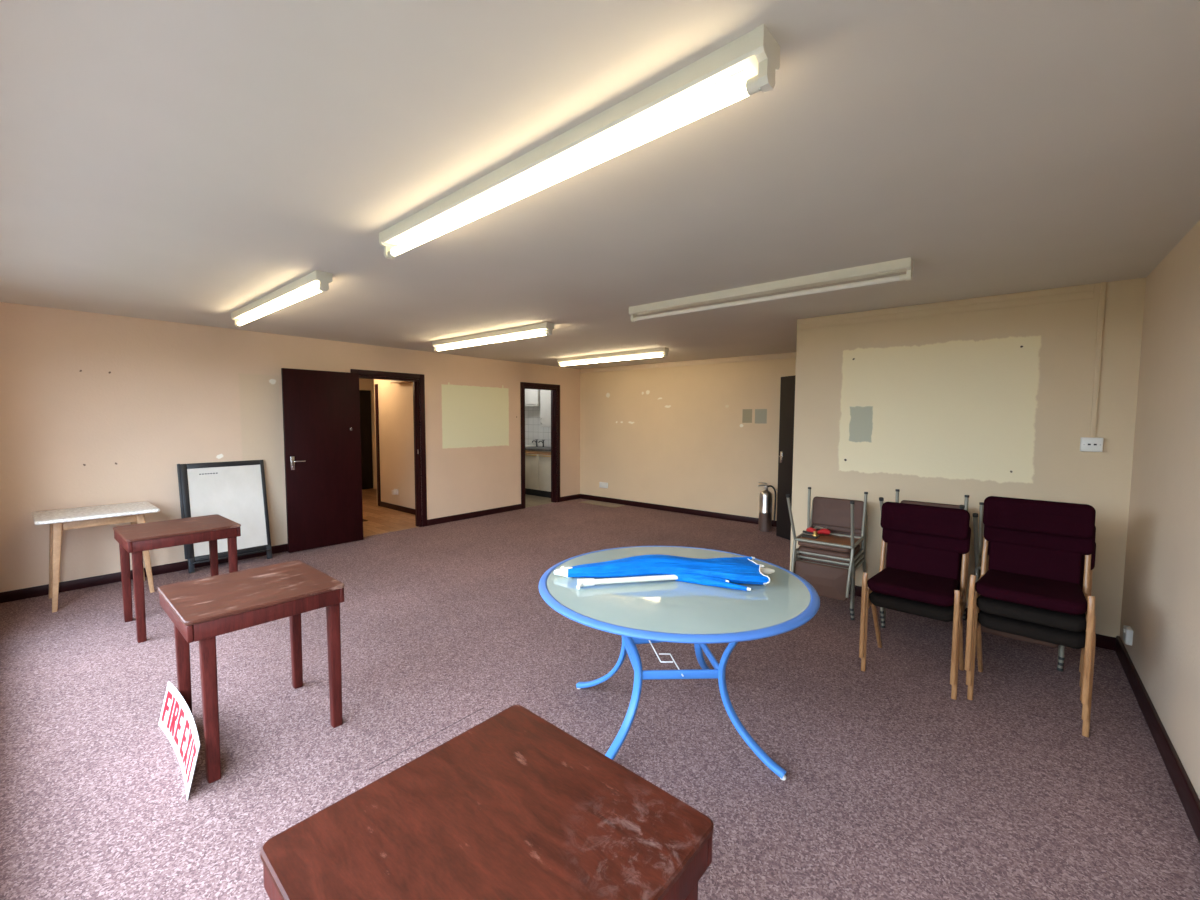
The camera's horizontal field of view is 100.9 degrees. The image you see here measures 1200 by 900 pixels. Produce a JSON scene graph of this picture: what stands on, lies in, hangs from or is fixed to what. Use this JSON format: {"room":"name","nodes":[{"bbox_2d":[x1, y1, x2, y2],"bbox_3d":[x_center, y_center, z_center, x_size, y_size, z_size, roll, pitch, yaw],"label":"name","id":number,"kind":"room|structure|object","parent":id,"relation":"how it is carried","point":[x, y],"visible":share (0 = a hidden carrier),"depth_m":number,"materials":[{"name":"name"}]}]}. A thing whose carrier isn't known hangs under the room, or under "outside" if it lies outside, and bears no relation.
{"room":"community hall","nodes":[
{"label":"community hall","id":0,"kind":"room"},
{"bbox_2d":[0,302,579,591],"bbox_3d":[-2.622,-0.132,6.560,0.110,2.386,7.504,3,5,40],"label":"wall","id":1,"kind":"structure","parent":0,"point":[97,409],"depth_m":4.70,"materials":[{"name":"beige paint"}]},
{"bbox_2d":[0,494,579,602],"bbox_3d":[-2.595,1.020,6.575,0.018,0.085,6.954,3,5,40],"label":"baseboard","id":2,"kind":"structure","parent":1,"relation":"attached to","point":[36,591],"depth_m":4.68,"materials":[{"name":"black wood"}]},
{"bbox_2d":[281,368,362,552],"bbox_3d":[-3.125,0.106,5.644,0.099,2.005,0.800,4,5,41],"label":"door","id":3,"kind":"structure","parent":1,"relation":"in","point":[321,409],"depth_m":5.62,"materials":[{"name":"paint"}]},
{"bbox_2d":[350,369,426,526],"bbox_3d":[-2.738,0.034,6.428,0.136,2.072,0.969,3,5,40],"label":"trim","id":4,"kind":"structure","parent":1,"relation":"attached to","point":[418,391],"depth_m":6.70,"materials":[{"name":"wood"}]},
{"bbox_2d":[520,382,559,508],"bbox_3d":[-1.044,-0.090,8.453,0.136,2.072,0.903,3,5,40],"label":"trim","id":5,"kind":"structure","parent":1,"relation":"attached to","point":[555,389],"depth_m":8.67,"materials":[{"name":"brown wood"}]},
{"bbox_2d":[359,378,376,488],"bbox_3d":[-5.460,-0.281,9.575,0.250,2.506,3.300,3,5,40],"label":"wall","id":6,"kind":"structure","parent":0,"point":[364,384],"depth_m":10.26,"materials":[{"name":"beige paint"}]},
{"bbox_2d":[359,390,372,488],"bbox_3d":[-5.010,-0.195,9.974,0.119,2.035,0.840,3,5,40],"label":"door","id":7,"kind":"structure","parent":6,"relation":"in","point":[365,395],"depth_m":10.20,"materials":[{"name":"brown wood"}]},
{"bbox_2d":[374,379,414,508],"bbox_3d":[-2.990,-0.210,7.742,1.972,2.386,0.110,3,5,40],"label":"wall","id":8,"kind":"structure","parent":0,"point":[395,401],"depth_m":7.89,"materials":[{"name":"beige paint"}]},
{"bbox_2d":[375,384,380,505],"bbox_3d":[-3.714,-0.075,8.275,0.090,2.040,0.014,3,5,40],"label":"doorframe","id":9,"kind":"object","parent":8,"relation":"attached to","point":[376,385],"visible":1,"depth_m":8.26,"materials":[{"name":"brown wood"}]},
{"bbox_2d":[392,489,397,494],"bbox_3d":[-3.284,0.671,7.921,0.100,0.090,0.075,3,5,40],"label":"wall socket","id":10,"kind":"object","parent":8,"relation":"attached to","point":[395,491],"visible":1,"depth_m":7.89,"materials":[{"name":"white plastic"}]},
{"bbox_2d":[380,501,414,514],"bbox_3d":[-2.983,0.944,7.723,1.832,0.085,0.018,3,5,40],"label":"baseboard","id":11,"kind":"structure","parent":8,"relation":"attached to","point":[382,504],"depth_m":7.92,"materials":[{"name":"brown wood"}]},
{"bbox_2d":[390,380,411,383],"bbox_3d":[-3.050,-1.079,7.586,0.430,0.100,0.125,3,5,40],"label":"ceiling light","id":12,"kind":"object","parent":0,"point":[392,381],"visible":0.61,"depth_m":7.52,"materials":[{"name":"white plastic"}]},
{"bbox_2d":[525,406,550,446],"bbox_3d":[-1.304,-0.367,10.270,2.632,2.386,0.100,3,5,40],"label":"wall","id":13,"kind":"structure","parent":0,"point":[533,430],"depth_m":10.22,"materials":[{"name":"white tile"}]},
{"bbox_2d":[525,389,539,404],"bbox_3d":[-1.334,-1.185,9.952,0.560,0.540,0.349,3,5,40],"label":"upper cabinet","id":14,"kind":"object","parent":13,"relation":"attached to","point":[532,396],"visible":0.16,"depth_m":9.78,"materials":[{"name":"white paint"}]},
{"bbox_2d":[540,390,550,426],"bbox_3d":[-0.767,-0.929,9.493,0.800,0.985,0.349,3,5,40],"label":"upper cabinet","id":15,"kind":"object","parent":13,"relation":"attached to","point":[545,395],"visible":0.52,"depth_m":9.55,"materials":[{"name":"white paint"}]},
{"bbox_2d":[0,0,1199,368],"bbox_3d":[-1.469,-1.323,5.651,11.600,0.120,7.700,3,5,40],"label":"ceiling","id":16,"kind":"structure","parent":0,"point":[179,161],"depth_m":1.70,"materials":[{"name":"paint"}]},
{"bbox_2d":[231,270,332,326],"bbox_3d":[-2.421,-1.082,3.672,1.929,0.112,0.094,3,5,41],"label":"ceiling light","id":17,"kind":"object","parent":16,"relation":"attached to","point":[315,282],"visible":1,"depth_m":3.45,"materials":[{"name":"white plastic"}]},
{"bbox_2d":[432,322,553,351],"bbox_3d":[-1.207,-1.179,5.252,1.926,0.112,0.094,3,5,39],"label":"ceiling light","id":18,"kind":"object","parent":16,"relation":"attached to","point":[549,327],"visible":1,"depth_m":5.10,"materials":[{"name":"white plastic"}]},
{"bbox_2d":[379,24,779,259],"bbox_3d":[-0.320,-0.950,1.790,1.926,0.112,0.094,4,5,42],"label":"ceiling light","id":19,"kind":"object","parent":16,"relation":"attached to","point":[745,66],"visible":1,"depth_m":1.44,"materials":[{"name":"white plastic"}]},
{"bbox_2d":[557,347,668,366],"bbox_3d":[0.111,-1.278,6.874,1.943,0.112,0.095,4,5,41],"label":"ceiling light","id":20,"kind":"object","parent":16,"relation":"attached to","point":[664,350],"visible":1,"depth_m":6.74,"materials":[{"name":"white plastic"}]},
{"bbox_2d":[629,257,913,321],"bbox_3d":[0.996,-1.046,3.374,1.934,0.112,0.094,3,5,40],"label":"ceiling light","id":21,"kind":"object","parent":16,"relation":"attached to","point":[906,265],"visible":1,"depth_m":3.18,"materials":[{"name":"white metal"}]},
{"bbox_2d":[0,488,1199,899],"bbox_3d":[-1.436,1.185,5.711,11.400,0.120,7.600,3,5,40],"label":"floor","id":22,"kind":"structure","parent":0,"point":[895,787],"depth_m":2.38,"materials":[{"name":"carpet"}]},
{"bbox_2d":[32,501,159,612],"bbox_3d":[-4.161,0.856,4.121,0.610,0.716,0.704,3,5,40],"label":"table","id":23,"kind":"object","parent":22,"relation":"on","point":[59,520],"visible":0.98,"depth_m":3.99,"materials":[{"name":"laminate"}]},
{"bbox_2d":[113,514,240,642],"bbox_3d":[-3.084,0.901,3.637,0.612,0.700,0.620,3,5,39],"label":"side table","id":24,"kind":"object","parent":22,"relation":"on","point":[134,539],"visible":0.88,"depth_m":3.52,"materials":[{"name":"brown wood"}]},
{"bbox_2d":[158,681,199,799],"bbox_3d":[-1.857,1.250,2.188,0.714,0.201,0.068,4,5,42],"label":"exit sign","id":25,"kind":"object","parent":22,"relation":"on","point":[176,721],"visible":1,"depth_m":2.21,"materials":[{"name":"white plastic"}]},
{"bbox_2d":[177,460,271,573],"bbox_3d":[-3.757,0.641,4.991,0.229,1.044,0.708,3,5,40],"label":"whiteboard","id":26,"kind":"object","parent":22,"relation":"on","point":[235,491],"visible":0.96,"depth_m":5.02,"materials":[{"name":"white metal"}]},
{"bbox_2d":[191,549,270,563],"bbox_3d":[-3.683,1.067,4.967,0.046,0.021,0.650,3,5,40],"label":"tray","id":27,"kind":"object","parent":26,"relation":"on","point":[248,551],"depth_m":4.95,"materials":[{"name":"black plastic"}]},
{"bbox_2d":[158,560,344,783],"bbox_3d":[-1.649,0.990,2.369,0.620,0.700,0.600,3,5,41],"label":"side table","id":28,"kind":"object","parent":22,"relation":"on","point":[201,610],"visible":0.92,"depth_m":2.25,"materials":[{"name":"brown wood"}]},
{"bbox_2d":[260,705,713,899],"bbox_3d":[-0.206,1.088,0.980,0.622,0.700,0.622,4,5,41],"label":"side table","id":29,"kind":"object","parent":22,"relation":"on","point":[513,806],"visible":1,"depth_m":0.95,"materials":[{"name":"brown wood"}]},
{"bbox_2d":[525,450,540,495],"bbox_3d":[-1.205,0.426,9.756,0.555,0.872,0.615,3,5,40],"label":"base cabinet","id":30,"kind":"object","parent":22,"relation":"on","point":[531,457],"visible":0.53,"depth_m":9.48,"materials":[{"name":"beige wood"}]},
{"bbox_2d":[538,451,550,497],"bbox_3d":[-0.773,0.451,9.396,0.560,0.872,0.615,3,5,40],"label":"base cabinet","id":31,"kind":"object","parent":22,"relation":"on","point":[544,457],"visible":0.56,"depth_m":9.26,"materials":[{"name":"beige wood"}]},
{"bbox_2d":[525,446,550,451],"bbox_3d":[-1.200,-0.032,9.733,1.710,0.040,0.610,3,5,40],"label":"countertop","id":32,"kind":"structure","parent":31,"relation":"on","point":[539,448],"depth_m":9.39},
{"bbox_2d":[580,500,624,507],"bbox_3d":[0.040,0.937,8.638,0.800,0.008,0.300,3,5,40],"label":"door mat","id":33,"kind":"object","parent":22,"relation":"on","point":[593,502],"visible":1,"depth_m":8.63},
{"bbox_2d":[539,546,819,779],"bbox_3d":[0.355,0.985,2.423,1.300,0.723,1.300,3,5,40],"label":"patio table","id":34,"kind":"object","parent":22,"relation":"on","point":[672,611],"visible":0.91,"depth_m":2.15,"materials":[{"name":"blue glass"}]},
{"bbox_2d":[554,554,774,590],"bbox_3d":[0.317,0.577,2.396,1.085,0.100,0.384,0,4,0],"label":"umbrella","id":35,"kind":"object","parent":34,"relation":"on","point":[716,572],"visible":1,"depth_m":2.36,"materials":[{"name":"blue fabric"}]},
{"bbox_2d":[758,482,775,531],"bbox_3d":[2.225,0.755,6.617,0.171,0.656,0.192,-3,5,-41],"label":"fire extinguisher","id":36,"kind":"object","parent":22,"relation":"on","point":[765,497],"visible":1,"depth_m":6.57,"materials":[{"name":"metal"}]},
{"bbox_2d":[798,522,866,619],"bbox_3d":[1.894,0.874,4.033,0.472,0.759,0.584,3,5,38],"label":"metal chair","id":37,"kind":"object","parent":22,"relation":"on","point":[861,561],"visible":0.16,"depth_m":3.86,"materials":[{"name":"grey metal"}]},
{"bbox_2d":[797,510,866,615],"bbox_3d":[1.880,0.832,4.011,0.472,0.759,0.584,3,5,38],"label":"metal chair","id":38,"kind":"object","parent":37,"relation":"on","point":[831,528],"visible":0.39,"depth_m":3.88,"materials":[{"name":"grey metal"}]},
{"bbox_2d":[795,496,867,610],"bbox_3d":[1.865,0.790,3.989,0.472,0.759,0.584,3,5,38],"label":"metal chair","id":39,"kind":"object","parent":38,"relation":"on","point":[835,512],"visible":0.59,"depth_m":4.04,"materials":[{"name":"grey metal"}]},
{"bbox_2d":[786,487,867,600],"bbox_3d":[1.765,0.711,3.855,0.472,0.759,0.584,3,5,38],"label":"metal chair","id":40,"kind":"object","parent":39,"relation":"on","point":[832,582],"visible":0.85,"depth_m":3.75,"materials":[{"name":"grey metal"}]},
{"bbox_2d":[801,533,819,538],"bbox_3d":[1.688,0.689,3.975,0.124,0.012,0.100,3,5,38],"label":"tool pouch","id":41,"kind":"object","parent":40,"relation":"on","point":[803,534],"visible":1,"depth_m":3.96,"materials":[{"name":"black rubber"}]},
{"bbox_2d":[803,526,829,534],"bbox_3d":[1.775,0.662,4.053,0.186,0.058,0.130,0,4,-5],"label":"tool","id":42,"kind":"object","parent":40,"relation":"on","point":[809,530],"visible":0.84,"depth_m":4.03,"materials":[{"name":"red plastic"}]},
{"bbox_2d":[861,527,970,699],"bbox_3d":[1.890,0.881,2.954,0.469,0.890,0.479,4,5,41],"label":"chair","id":43,"kind":"object","parent":22,"relation":"on","point":[874,599],"visible":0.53,"depth_m":2.91,"materials":[{"name":"brown wood"}]},
{"bbox_2d":[859,502,969,684],"bbox_3d":[1.866,0.792,2.930,0.469,0.890,0.479,4,5,41],"label":"chair","id":44,"kind":"object","parent":43,"relation":"on","point":[920,574],"visible":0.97,"depth_m":2.95,"materials":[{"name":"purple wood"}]},
{"bbox_2d":[881,609,965,627],"bbox_3d":[2.385,0.903,3.624,0.472,0.759,0.584,3,5,40],"label":"metal chair","id":45,"kind":"object","parent":22,"relation":"on","point":[963,617],"visible":0.06,"depth_m":3.56,"materials":[{"name":"grey metal"}]},
{"bbox_2d":[880,578,965,622],"bbox_3d":[2.370,0.861,3.603,0.472,0.759,0.584,3,5,40],"label":"metal chair","id":46,"kind":"object","parent":45,"relation":"on","point":[964,614],"visible":0.02,"depth_m":3.54,"materials":[{"name":"grey metal"}]},
{"bbox_3d":[2.355,0.819,3.582,0.472,0.759,0.584,3,5,40],"label":"metal chair","id":47,"kind":"object","parent":46,"relation":"on","visible":0},
{"bbox_2d":[880,500,961,613],"bbox_3d":[2.340,0.777,3.560,0.472,0.759,0.584,3,5,40],"label":"metal chair","id":48,"kind":"object","parent":47,"relation":"on","point":[902,501],"visible":0.04,"depth_m":3.65,"materials":[{"name":"brown metal"}]},
{"bbox_2d":[879,489,968,510],"bbox_3d":[2.251,0.697,3.448,0.472,0.759,0.584,3,5,40],"label":"metal chair","id":49,"kind":"object","parent":48,"relation":"on","point":[881,499],"visible":0.08,"depth_m":3.49,"materials":[{"name":"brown metal"}]},
{"bbox_2d":[967,542,1095,736],"bbox_3d":[2.307,0.903,2.646,0.469,0.890,0.479,4,5,43],"label":"chair","id":50,"kind":"object","parent":22,"relation":"on","point":[1076,640],"visible":0.24,"depth_m":2.51,"materials":[{"name":"fabric"}]},
{"bbox_2d":[966,525,1095,720],"bbox_3d":[2.283,0.815,2.622,0.469,0.890,0.479,4,5,43],"label":"chair","id":51,"kind":"object","parent":50,"relation":"on","point":[1074,623],"visible":0.42,"depth_m":2.56,"materials":[{"name":"purple fabric"}]},
{"bbox_2d":[964,496,1095,704],"bbox_3d":[2.258,0.726,2.598,0.469,0.890,0.479,4,5,43],"label":"chair","id":52,"kind":"object","parent":51,"relation":"on","point":[1048,579],"visible":0.98,"depth_m":2.61,"materials":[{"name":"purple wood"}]},
{"bbox_2d":[1057,646,1062,671],"bbox_3d":[2.778,0.926,3.297,0.472,0.759,0.584,3,5,40],"label":"metal chair","id":53,"kind":"object","parent":22,"relation":"on","point":[1059,668],"visible":0.02,"depth_m":2.96,"materials":[{"name":"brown metal"}]},
{"bbox_2d":[1058,654,1063,665],"bbox_3d":[2.763,0.884,3.276,0.472,0.759,0.584,3,5,40],"label":"metal chair","id":54,"kind":"object","parent":53,"relation":"on","point":[1060,662],"visible":0.02,"depth_m":2.94,"materials":[{"name":"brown metal"}]},
{"bbox_2d":[979,524,1064,660],"bbox_3d":[2.747,0.842,3.255,0.472,0.759,0.584,3,5,40],"label":"metal chair","id":55,"kind":"object","parent":54,"relation":"on","point":[1061,648],"visible":0.02,"depth_m":2.92,"materials":[{"name":"brown metal"}]},
{"bbox_2d":[973,502,1058,647],"bbox_3d":[2.643,0.763,3.124,0.472,0.759,0.584,3,5,40],"label":"metal chair","id":56,"kind":"object","parent":55,"relation":"on","point":[978,546],"visible":0.2,"depth_m":3.09,"materials":[{"name":"brown metal"}]},
{"bbox_2d":[580,358,795,520],"bbox_3d":[2.444,-0.133,6.958,7.158,2.386,0.200,3,5,40],"label":"wall","id":57,"kind":"structure","parent":0,"point":[704,437],"depth_m":7.75,"materials":[{"name":"beige paint"}]},
{"bbox_2d":[599,482,607,487],"bbox_3d":[0.065,0.627,8.850,0.190,0.100,0.024,3,5,40],"label":"wall socket","id":58,"kind":"object","parent":57,"relation":"attached to","point":[601,484],"visible":1,"depth_m":8.84,"materials":[{"name":"white plastic"}]},
{"bbox_2d":[580,494,776,526],"bbox_3d":[1.404,0.963,7.753,4.610,0.085,0.018,3,5,40],"label":"baseboard","id":59,"kind":"structure","parent":57,"relation":"attached to","point":[753,520],"depth_m":7.87,"materials":[{"name":"black wood"}]},
{"bbox_2d":[580,352,795,372],"bbox_3d":[1.411,-1.339,7.611,4.628,0.075,0.012,3,5,40],"label":"trim","id":60,"kind":"structure","parent":57,"relation":"attached to","point":[793,354],"depth_m":7.55,"materials":[{"name":"beige paint"}]},
{"bbox_2d":[790,278,1145,650],"bbox_3d":[2.717,0.075,3.768,2.420,2.386,0.128,3,5,40],"label":"wall","id":61,"kind":"structure","parent":0,"point":[945,408],"depth_m":3.64,"materials":[{"name":"beige paint"}]},
{"bbox_2d":[1080,437,1103,451],"bbox_3d":[3.227,-0.036,3.251,0.105,0.092,0.038,3,5,40],"label":"wall socket","id":62,"kind":"object","parent":61,"relation":"attached to","point":[1088,444],"visible":1,"depth_m":3.24,"materials":[{"name":"white plastic"}]},
{"bbox_2d":[1090,282,1105,437],"bbox_3d":[3.239,-0.581,3.221,0.026,1.000,0.016,3,5,40],"label":"conduit","id":63,"kind":"object","parent":61,"relation":"attached to","point":[1102,284],"visible":1,"depth_m":3.21,"materials":[{"name":"beige plastic"}]},
{"bbox_2d":[1120,220,1199,799],"bbox_3d":[1.906,0.242,1.148,0.300,2.386,4.979,3,5,40],"label":"wall","id":64,"kind":"structure","parent":0,"point":[1161,596],"depth_m":2.38,"materials":[{"name":"beige paint"}]},
{"bbox_2d":[1123,625,1132,645],"bbox_3d":[3.126,1.097,2.934,0.034,0.090,0.090,3,5,40],"label":"wall socket","id":65,"kind":"object","parent":64,"relation":"attached to","point":[1127,630],"visible":1,"depth_m":2.90,"materials":[{"name":"white plastic"}]},
{"bbox_2d":[1115,636,1199,843],"bbox_3d":[1.853,1.368,1.412,0.018,0.105,4.711,3,5,40],"label":"baseboard","id":66,"kind":"structure","parent":64,"relation":"attached to","point":[1186,792],"depth_m":2.19,"materials":[{"name":"black wood"}]},
{"bbox_3d":[2.549,-0.029,5.366,0.110,2.386,2.115,3,5,40],"label":"wall","id":67,"kind":"structure","parent":0,"visible":0},
{"bbox_2d":[776,375,795,539],"bbox_3d":[2.383,0.115,5.878,0.094,2.010,0.800,-1,4,-20],"label":"door","id":68,"kind":"structure","parent":67,"relation":"in","point":[787,387],"depth_m":6.13,"materials":[{"name":"brown wood"}]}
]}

